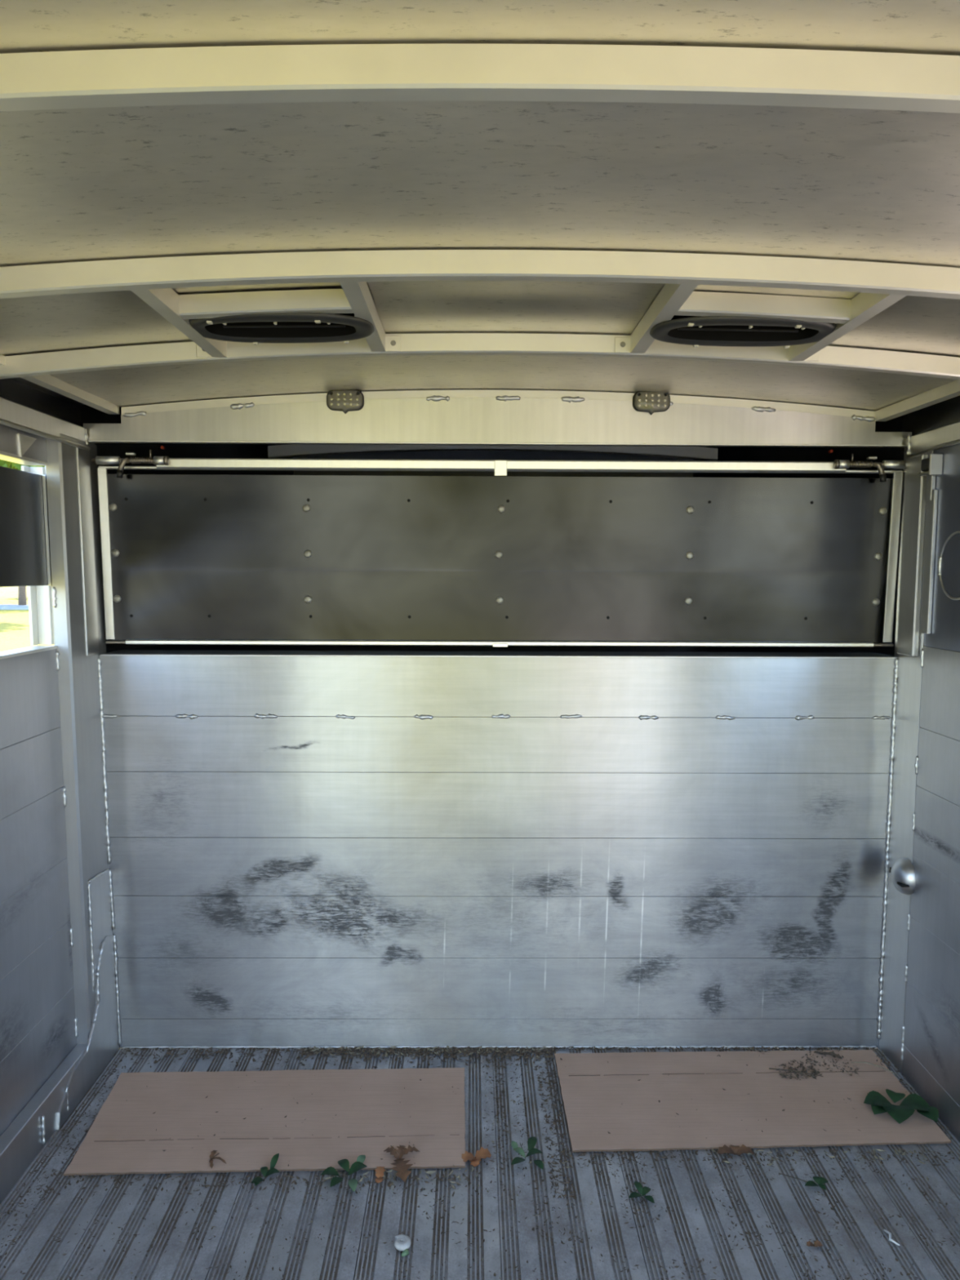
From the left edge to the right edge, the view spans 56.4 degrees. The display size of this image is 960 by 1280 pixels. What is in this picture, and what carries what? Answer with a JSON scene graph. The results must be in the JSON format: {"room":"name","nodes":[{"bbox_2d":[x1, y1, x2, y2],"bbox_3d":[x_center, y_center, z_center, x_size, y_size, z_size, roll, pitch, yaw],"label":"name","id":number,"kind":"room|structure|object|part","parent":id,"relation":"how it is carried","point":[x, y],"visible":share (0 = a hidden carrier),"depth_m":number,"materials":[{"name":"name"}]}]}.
{"room":"cargo space","nodes":[
{"label":"cargo space","id":0,"kind":"room"},
{"bbox_2d":[0,377,121,1204],"bbox_3d":[-1.119,0.356,1.212,0.116,1.970,2.980,0,5,0],"label":"wall","id":1,"kind":"structure","parent":0,"point":[60,1024],"depth_m":2.39,"materials":[{"name":"metal"}]},
{"bbox_3d":[-1.154,-0.402,1.022,0.032,0.088,2.720,0,5,0],"label":"panel","id":2,"kind":"part","parent":1,"relation":"part of","materials":[{"name":"metal"}]},
{"bbox_2d":[0,450,57,659],"bbox_3d":[-1.179,-0.159,1.575,0.091,0.496,1.785,0,5,0],"label":"window","id":3,"kind":"structure","parent":1,"relation":"in","point":[24,559],"depth_m":2.33,"materials":[{"name":"glass"}]},
{"bbox_3d":[-1.162,0.087,1.562,0.057,0.008,1.720,0,5,0],"label":"sill","id":4,"kind":"part","parent":3,"relation":"part of","materials":[{"name":"metal"}]},
{"bbox_3d":[-1.138,-0.462,1.106,0.066,0.054,2.897,0,5,0],"label":"rail","id":5,"kind":"part","parent":1,"relation":"part of","materials":[{"name":"metal"}]},
{"bbox_3d":[-1.097,1.292,1.166,0.039,0.112,2.740,0,5,0],"label":"kick rail","id":6,"kind":"part","parent":1,"relation":"part of","materials":[{"name":"metal"}]},
{"bbox_3d":[-1.126,0.335,2.565,0.079,1.800,0.240,0,5,0],"label":"corner post","id":7,"kind":"part","parent":1,"relation":"part of","materials":[{"name":"metal"}]},
{"bbox_3d":[-1.089,1.060,2.483,0.013,0.368,0.392,0,5,0],"label":"gusset plate","id":8,"kind":"part","parent":1,"relation":"part of","materials":[{"name":"metal"}]},
{"bbox_3d":[-1.094,0.827,2.588,0.009,0.315,0.148,0,5,0],"label":"gusset plate","id":9,"kind":"part","parent":1,"relation":"part of","materials":[{"name":"metal"}]},
{"bbox_2d":[0,0,959,421],"bbox_3d":[0.055,-0.570,1.119,2.460,0.139,2.920,0,5,0],"label":"ceiling","id":10,"kind":"structure","parent":0,"point":[511,194],"depth_m":1.20,"materials":[{"name":"metal"}]},
{"bbox_2d":[131,281,385,357],"bbox_3d":[-0.389,-0.618,1.700,0.373,0.053,0.478,0,5,0],"label":"ceiling vent","id":11,"kind":"object","parent":10,"relation":"in","point":[178,304],"depth_m":1.62,"materials":[{"name":"metal"}]},
{"bbox_2d":[188,312,373,345],"bbox_3d":[-0.385,-0.617,1.734,0.358,0.046,0.198,0,5,0],"label":"ceiling vent","id":12,"kind":"object","parent":10,"relation":"in","point":[277,327],"visible":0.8,"depth_m":1.77,"materials":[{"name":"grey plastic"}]},
{"bbox_3d":[0.068,-0.623,1.703,2.240,0.069,0.508,0,5,0],"label":"roof panel","id":13,"kind":"part","parent":10,"relation":"part of","materials":[{"name":"white metal"}]},
{"bbox_3d":[0.072,-0.578,1.169,2.240,0.072,0.563,0,5,0],"label":"roof panel","id":14,"kind":"part","parent":10,"relation":"part of","materials":[{"name":"metal"}]},
{"bbox_3d":[0.077,-0.532,0.605,2.240,0.066,0.569,0,5,0],"label":"roof panel","id":15,"kind":"part","parent":10,"relation":"part of","materials":[{"name":"metal"}]},
{"bbox_3d":[0.063,-0.663,2.260,2.240,0.064,0.610,0,5,0],"label":"roof panel","id":16,"kind":"part","parent":10,"relation":"part of","materials":[{"name":"metal"}]},
{"bbox_2d":[649,315,836,348],"bbox_3d":[0.512,-0.614,1.746,0.358,0.046,0.198,1,4,-1],"label":"ceiling vent","id":17,"kind":"object","parent":10,"relation":"in","point":[695,331],"visible":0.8,"depth_m":1.78,"materials":[{"name":"grey plastic"}]},
{"bbox_2d":[630,283,906,360],"bbox_3d":[0.516,-0.615,1.707,0.376,0.053,0.478,0,5,0],"label":"ceiling vent","id":18,"kind":"object","parent":10,"relation":"in","point":[846,308],"depth_m":1.63,"materials":[{"name":"metal"}]},
{"bbox_2d":[0,1047,959,1279],"bbox_3d":[0.065,1.374,1.277,2.443,0.060,2.930,0,5,0],"label":"floor","id":19,"kind":"structure","parent":0,"point":[506,1213],"depth_m":2.01,"materials":[{"name":"metal"}]},
{"bbox_2d":[63,1067,465,1175],"bbox_3d":[-0.528,1.251,2.353,0.983,0.007,0.454,0,5,0],"label":"cardboard sheet","id":20,"kind":"object","parent":19,"relation":"on","point":[123,1138],"visible":1,"depth_m":2.33,"materials":[{"name":"brown cardboard"}]},
{"bbox_2d":[208,1150,226,1168],"bbox_3d":[-0.644,1.257,2.172,0.037,0.011,0.059,-3,6,-38],"label":"dry leaf","id":21,"kind":"object","parent":20,"relation":"on","point":[212,1153],"visible":1,"depth_m":2.17,"materials":[{"name":"brown plant"}]},
{"bbox_2d":[383,1145,419,1182],"bbox_3d":[-0.200,1.254,2.161,0.090,0.022,0.116,1,5,11],"label":"dry leaf","id":22,"kind":"object","parent":20,"relation":"on","point":[402,1167],"visible":1,"depth_m":2.17,"materials":[{"name":"brown plant"}]},
{"bbox_2d":[250,1153,279,1186],"bbox_3d":[-0.505,1.258,2.127,0.087,0.027,0.044,-4,6,-41],"label":"leaf sprig","id":23,"kind":"object","parent":19,"relation":"on","point":[264,1170],"visible":1,"depth_m":2.13,"materials":[{"name":"green plant"}]},
{"bbox_3d":[-0.522,1.268,2.102,0.022,0.006,0.022,2,5,24],"label":"blade","id":24,"kind":"part","parent":23,"relation":"part of","materials":[{"name":"green plant"}]},
{"bbox_3d":[-0.521,1.268,2.102,0.021,0.006,0.021,-3,6,-36],"label":"blade","id":25,"kind":"part","parent":23,"relation":"part of","materials":[{"name":"green plant"}]},
{"bbox_3d":[-0.513,1.263,2.131,0.021,0.012,0.021,2,5,24],"label":"blade","id":26,"kind":"part","parent":23,"relation":"part of","materials":[{"name":"green plant"}]},
{"bbox_3d":[-0.492,1.262,2.123,0.025,0.012,0.024,2,5,23],"label":"blade","id":27,"kind":"part","parent":23,"relation":"part of","materials":[{"name":"green plant"}]},
{"bbox_3d":[-0.493,1.255,2.150,0.017,0.025,0.044,0,5,0],"label":"blade","id":28,"kind":"part","parent":23,"relation":"part of","materials":[{"name":"green plant"}]},
{"bbox_2d":[320,1155,367,1191],"bbox_3d":[-0.324,1.263,2.123,0.108,0.021,0.116,0,5,0],"label":"leaf sprig","id":29,"kind":"object","parent":19,"relation":"on","point":[358,1165],"visible":1,"depth_m":2.13,"materials":[{"name":"green plant"}]},
{"bbox_3d":[-0.355,1.263,2.123,0.032,0.014,0.032,5,6,44],"label":"blade","id":30,"kind":"part","parent":29,"relation":"part of","materials":[{"name":"green plant"}]},
{"bbox_3d":[-0.336,1.267,2.098,0.028,0.008,0.029,0,5,-5],"label":"blade","id":31,"kind":"part","parent":29,"relation":"part of","materials":[{"name":"green plant"}]},
{"bbox_3d":[-0.328,1.259,2.150,0.030,0.015,0.034,0,5,0],"label":"blade","id":32,"kind":"part","parent":29,"relation":"part of","materials":[{"name":"green plant"}]},
{"bbox_3d":[-0.297,1.269,2.090,0.023,0.010,0.048,0,5,0],"label":"blade","id":33,"kind":"part","parent":29,"relation":"part of","materials":[{"name":"green plant"}]},
{"bbox_3d":[-0.292,1.260,2.135,0.043,0.017,0.031,0,5,0],"label":"blade","id":34,"kind":"part","parent":29,"relation":"part of","materials":[{"name":"green plant"}]},
{"bbox_3d":[-0.287,1.258,2.162,0.021,0.018,0.038,0,5,0],"label":"blade","id":35,"kind":"part","parent":29,"relation":"part of","materials":[{"name":"green plant"}]},
{"bbox_2d":[374,1166,386,1182],"bbox_3d":[-0.237,1.269,2.129,0.028,0.010,0.051,0,5,0],"label":"dry leaf","id":36,"kind":"object","parent":19,"relation":"on","point":[380,1170],"visible":1,"depth_m":2.13,"materials":[{"name":"orange plant"}]},
{"bbox_2d":[394,1234,411,1257],"bbox_3d":[-0.165,1.286,1.903,0.037,0.022,0.048,0,5,0],"label":"flower","id":37,"kind":"object","parent":19,"relation":"on","point":[402,1242],"visible":1,"depth_m":1.90,"materials":[{"name":"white plant"}]},
{"bbox_2d":[462,1146,491,1166],"bbox_3d":[-0.008,1.262,2.187,0.075,0.014,0.048,-1,5,-19],"label":"dry leaf","id":38,"kind":"object","parent":19,"relation":"on","point":[482,1153],"visible":1,"depth_m":2.19,"materials":[{"name":"brown plant"}]},
{"bbox_2d":[0,1045,959,1279],"bbox_3d":[0.071,1.267,2.184,2.300,0.018,1.061,0,5,0],"label":"debris","id":39,"kind":"object","parent":19,"relation":"on","point":[367,1049],"visible":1,"depth_m":2.21,"materials":[{"name":"brown plant"}]},
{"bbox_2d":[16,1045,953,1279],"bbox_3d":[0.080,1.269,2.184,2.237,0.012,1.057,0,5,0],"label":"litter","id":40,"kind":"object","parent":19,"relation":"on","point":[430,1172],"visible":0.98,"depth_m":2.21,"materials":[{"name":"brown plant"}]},
{"bbox_2d":[511,1136,543,1169],"bbox_3d":[0.115,1.256,2.199,0.081,0.025,0.104,0,5,0],"label":"leaf sprig","id":41,"kind":"object","parent":19,"relation":"on","point":[531,1142],"visible":1,"depth_m":2.20,"materials":[{"name":"green plant"}]},
{"bbox_3d":[0.086,1.258,2.225,0.017,0.013,0.028,0,5,0],"label":"blade","id":42,"kind":"part","parent":41,"relation":"part of","materials":[{"name":"green plant"}]},
{"bbox_3d":[0.093,1.262,2.169,0.037,0.010,0.027,0,5,0],"label":"blade","id":43,"kind":"part","parent":41,"relation":"part of","materials":[{"name":"green plant"}]},
{"bbox_3d":[0.096,1.260,2.204,0.031,0.013,0.026,0,5,0],"label":"blade","id":44,"kind":"part","parent":41,"relation":"part of","materials":[{"name":"green plant"}]},
{"bbox_3d":[0.129,1.252,2.225,0.024,0.022,0.047,0,5,0],"label":"blade","id":45,"kind":"part","parent":41,"relation":"part of","materials":[{"name":"green plant"}]},
{"bbox_3d":[0.133,1.258,2.196,0.044,0.014,0.020,0,5,0],"label":"blade","id":46,"kind":"part","parent":41,"relation":"part of","materials":[{"name":"green plant"}]},
{"bbox_3d":[0.141,1.266,2.165,0.022,0.007,0.035,0,5,0],"label":"blade","id":47,"kind":"part","parent":41,"relation":"part of","materials":[{"name":"green plant"}]},
{"bbox_2d":[628,1181,654,1208],"bbox_3d":[0.375,1.272,2.056,0.056,0.019,0.062,2,5,24],"label":"leaf sprig","id":48,"kind":"object","parent":19,"relation":"on","point":[644,1190],"visible":1,"depth_m":2.06,"materials":[{"name":"green plant"}]},
{"bbox_3d":[0.356,1.274,2.054,0.033,0.008,0.019,0,5,0],"label":"blade","id":49,"kind":"part","parent":48,"relation":"part of","materials":[{"name":"green plant"}]},
{"bbox_3d":[0.366,1.268,2.076,0.017,0.015,0.033,0,5,0],"label":"blade","id":50,"kind":"part","parent":48,"relation":"part of","materials":[{"name":"green plant"}]},
{"bbox_3d":[0.385,1.273,2.070,0.024,0.011,0.021,0,5,0],"label":"blade","id":51,"kind":"part","parent":48,"relation":"part of","materials":[{"name":"green plant"}]},
{"bbox_3d":[0.387,1.278,2.048,0.019,0.006,0.023,0,5,0],"label":"blade","id":52,"kind":"part","parent":48,"relation":"part of","materials":[{"name":"green plant"}]},
{"bbox_2d":[717,1144,753,1155],"bbox_3d":[0.631,1.262,2.215,0.090,0.015,0.042,0,5,0],"label":"dry leaf","id":53,"kind":"object","parent":19,"relation":"on","point":[735,1150],"visible":1,"depth_m":2.21,"materials":[{"name":"brown plant"}]},
{"bbox_2d":[554,1049,951,1152],"bbox_3d":[0.704,1.249,2.454,0.964,0.007,0.470,0,5,0],"label":"cardboard sheet","id":54,"kind":"object","parent":19,"relation":"on","point":[593,1090],"visible":0.98,"depth_m":2.42,"materials":[{"name":"brown cardboard"}]},
{"bbox_2d":[768,1067,822,1076],"bbox_3d":[0.903,1.235,2.563,0.146,0.006,0.004,1,5,15],"label":"dry twig","id":55,"kind":"object","parent":54,"relation":"on","point":[769,1068],"visible":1,"depth_m":2.56,"materials":[{"name":"brown plant"}]},
{"bbox_2d":[813,1049,842,1058],"bbox_3d":[1.034,1.226,2.658,0.080,0.009,0.032,3,5,30],"label":"dry leaf","id":56,"kind":"object","parent":54,"relation":"on","point":[831,1053],"visible":1,"depth_m":2.65,"materials":[{"name":"brown plant"}]},
{"bbox_2d":[851,1062,896,1074],"bbox_3d":[1.140,1.234,2.592,0.122,0.006,0.020,3,5,29],"label":"dry stalk","id":57,"kind":"object","parent":54,"relation":"on","point":[851,1062],"visible":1,"depth_m":2.60,"materials":[{"name":"brown plant"}]},
{"bbox_2d":[863,1088,938,1123],"bbox_3d":[1.117,1.237,2.386,0.173,0.026,0.133,0,5,0],"label":"cluster","id":58,"kind":"object","parent":54,"relation":"on","point":[879,1104],"visible":1,"depth_m":2.38,"materials":[{"name":"green plant"}]},
{"bbox_3d":[1.068,1.236,2.402,0.063,0.018,0.065,-3,6,-39],"label":"blade","id":59,"kind":"part","parent":58,"relation":"part of","materials":[{"name":"green plant"}]},
{"bbox_3d":[1.061,1.240,2.372,0.047,0.013,0.046,1,5,6],"label":"blade","id":60,"kind":"part","parent":58,"relation":"part of","materials":[{"name":"green plant"}]},
{"bbox_3d":[1.127,1.235,2.430,0.042,0.018,0.043,-1,5,-17],"label":"blade","id":61,"kind":"part","parent":58,"relation":"part of","materials":[{"name":"green plant"}]},
{"bbox_3d":[1.101,1.240,2.360,0.070,0.020,0.070,-2,5,-26],"label":"blade","id":62,"kind":"part","parent":58,"relation":"part of","materials":[{"name":"green plant"}]},
{"bbox_3d":[1.159,1.236,2.380,0.068,0.023,0.067,-2,5,-23],"label":"blade","id":63,"kind":"part","parent":58,"relation":"part of","materials":[{"name":"green plant"}]},
{"bbox_3d":[1.175,1.241,2.352,0.052,0.015,0.051,2,5,23],"label":"blade","id":64,"kind":"part","parent":58,"relation":"part of","materials":[{"name":"green plant"}]},
{"bbox_2d":[778,1173,828,1190],"bbox_3d":[0.762,1.272,2.111,0.112,0.014,0.036,2,5,18],"label":"leaf sprig","id":65,"kind":"object","parent":19,"relation":"on","point":[820,1180],"visible":1,"depth_m":2.10,"materials":[{"name":"green plant"}]},
{"bbox_3d":[0.753,1.276,2.120,0.090,0.004,0.003,3,5,29],"label":"stem","id":66,"kind":"part","parent":65,"relation":"part of","materials":[{"name":"brown plant"}]},
{"bbox_3d":[0.776,1.275,2.098,0.023,0.006,0.022,-4,6,-44],"label":"blade","id":67,"kind":"part","parent":65,"relation":"part of","materials":[{"name":"green plant"}]},
{"bbox_3d":[0.792,1.270,2.109,0.017,0.009,0.017,4,6,40],"label":"blade","id":68,"kind":"part","parent":65,"relation":"part of","materials":[{"name":"green plant"}]},
{"bbox_3d":[0.797,1.275,2.089,0.014,0.004,0.019,0,5,0],"label":"blade","id":69,"kind":"part","parent":65,"relation":"part of","materials":[{"name":"green plant"}]},
{"bbox_3d":[0.805,1.271,2.102,0.020,0.010,0.021,3,5,31],"label":"blade","id":70,"kind":"part","parent":65,"relation":"part of","materials":[{"name":"green plant"}]},
{"bbox_2d":[806,1237,822,1247],"bbox_3d":[0.715,1.290,1.919,0.034,0.008,0.030,0,5,0],"label":"dry leaf","id":71,"kind":"object","parent":19,"relation":"on","point":[817,1243],"visible":1,"depth_m":1.91,"materials":[{"name":"brown plant"}]},
{"bbox_2d":[883,1229,899,1245],"bbox_3d":[0.887,1.290,1.937,0.014,0.007,0.048,0,5,-9],"label":"paper scrap","id":72,"kind":"object","parent":19,"relation":"on","point":[885,1230],"visible":1,"depth_m":1.93,"materials":[{"name":"white paper"}]},
{"bbox_2d":[80,389,904,656],"bbox_3d":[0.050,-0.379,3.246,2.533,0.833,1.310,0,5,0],"label":"door frame","id":73,"kind":"structure","parent":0,"point":[89,415],"depth_m":3.32,"materials":[{"name":"metal"}]},
{"bbox_2d":[326,390,364,413],"bbox_3d":[-0.383,-0.675,2.538,0.106,0.066,0.019,0,5,0],"label":"light","id":74,"kind":"object","parent":73,"relation":"attached to","point":[344,401],"visible":1,"depth_m":2.53,"materials":[{"name":"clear plastic"}]},
{"bbox_2d":[83,390,911,447],"bbox_3d":[0.055,-0.637,2.567,2.366,0.153,0.044,0,5,0],"label":"header panel","id":75,"kind":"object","parent":73,"relation":"attached to","point":[406,417],"depth_m":2.56,"materials":[{"name":"metal"}]},
{"bbox_2d":[632,391,670,415],"bbox_3d":[0.488,-0.674,2.546,0.106,0.066,0.019,0,5,0],"label":"light","id":76,"kind":"object","parent":73,"relation":"attached to","point":[651,402],"visible":1,"depth_m":2.54,"materials":[{"name":"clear plastic"}]},
{"bbox_2d":[98,649,897,1048],"bbox_3d":[0.056,0.634,2.724,2.423,1.192,0.149,0,5,0],"label":"wall","id":77,"kind":"structure","parent":0,"point":[425,849],"depth_m":2.66,"materials":[{"name":"metal"}]},
{"bbox_2d":[91,449,906,647],"bbox_3d":[0.063,-0.258,2.595,2.334,0.562,0.075,0,5,0],"label":"door","id":78,"kind":"structure","parent":77,"relation":"in","point":[500,560],"depth_m":2.62,"materials":[{"name":"metal"}]},
{"bbox_3d":[-1.012,-0.496,2.542,0.032,0.043,0.015,-2,5,-21],"label":"handle","id":79,"kind":"part","parent":78,"relation":"part of","materials":[{"name":"metal"}]},
{"bbox_3d":[1.141,-0.488,2.560,0.032,0.043,0.015,2,5,20],"label":"handle","id":80,"kind":"part","parent":78,"relation":"part of","materials":[{"name":"metal"}]},
{"bbox_2d":[876,395,959,1142],"bbox_3d":[1.240,0.365,1.233,0.076,1.970,2.980,0,5,0],"label":"wall","id":81,"kind":"structure","parent":0,"point":[918,1030],"depth_m":2.44,"materials":[{"name":"metal"}]},
{"bbox_2d":[888,857,915,894],"bbox_3d":[1.198,0.672,2.551,0.042,0.104,0.104,0,5,0],"label":"knob","id":82,"kind":"object","parent":81,"relation":"attached to","point":[903,875],"visible":1,"depth_m":2.52,"materials":[{"name":"metal"}]},
{"bbox_3d":[1.253,-0.440,1.128,0.035,0.056,2.897,0,5,0],"label":"rail","id":83,"kind":"part","parent":81,"relation":"part of","materials":[{"name":"metal"}]},
{"bbox_3d":[1.243,-0.238,2.236,0.034,0.545,0.434,0,5,0],"label":"panel","id":84,"kind":"part","parent":81,"relation":"part of","materials":[{"name":"grey metal"}]},
{"bbox_3d":[1.226,-0.191,2.297,0.006,0.160,0.160,0,5,0],"label":"round plate","id":85,"kind":"part","parent":81,"relation":"part of","materials":[{"name":"grey metal"}]},
{"label":"outside","id":86,"kind":"structure","parent":0,"visible":0},
{"bbox_2d":[0,586,53,652],"bbox_3d":[-0.010,2.233,0.176,240.000,0.500,240.000,0,5,0],"label":"ground","id":87,"kind":"structure","parent":86,"point":[15,630],"depth_m":31.57,"materials":[{"name":"green plant"}]},
{"bbox_2d":[0,459,44,470],"bbox_3d":[-17.861,-5.760,32.427,8.677,10.429,8.726,0,5,0],"label":"tree","id":88,"kind":"object","parent":87,"relation":"on","point":[2,463],"visible":0.02,"depth_m":30.04,"materials":[{"name":"green plant"}]},
{"bbox_2d":[17,586,26,604],"bbox_3d":[-23.960,-6.688,46.522,10.557,10.016,10.609,0,5,0],"label":"tree","id":89,"kind":"object","parent":87,"relation":"on","point":[22,589],"visible":0.02,"depth_m":46.62,"materials":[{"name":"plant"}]},
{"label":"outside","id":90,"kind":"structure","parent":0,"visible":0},
{"bbox_2d":[0,604,28,609],"bbox_3d":[-25.385,-1.655,44.797,170.000,0.030,7.000,0,5,0],"label":"road","id":91,"kind":"structure","parent":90,"point":[2,606],"depth_m":44.57,"materials":[{"name":"grey asphalt"}]}
]}

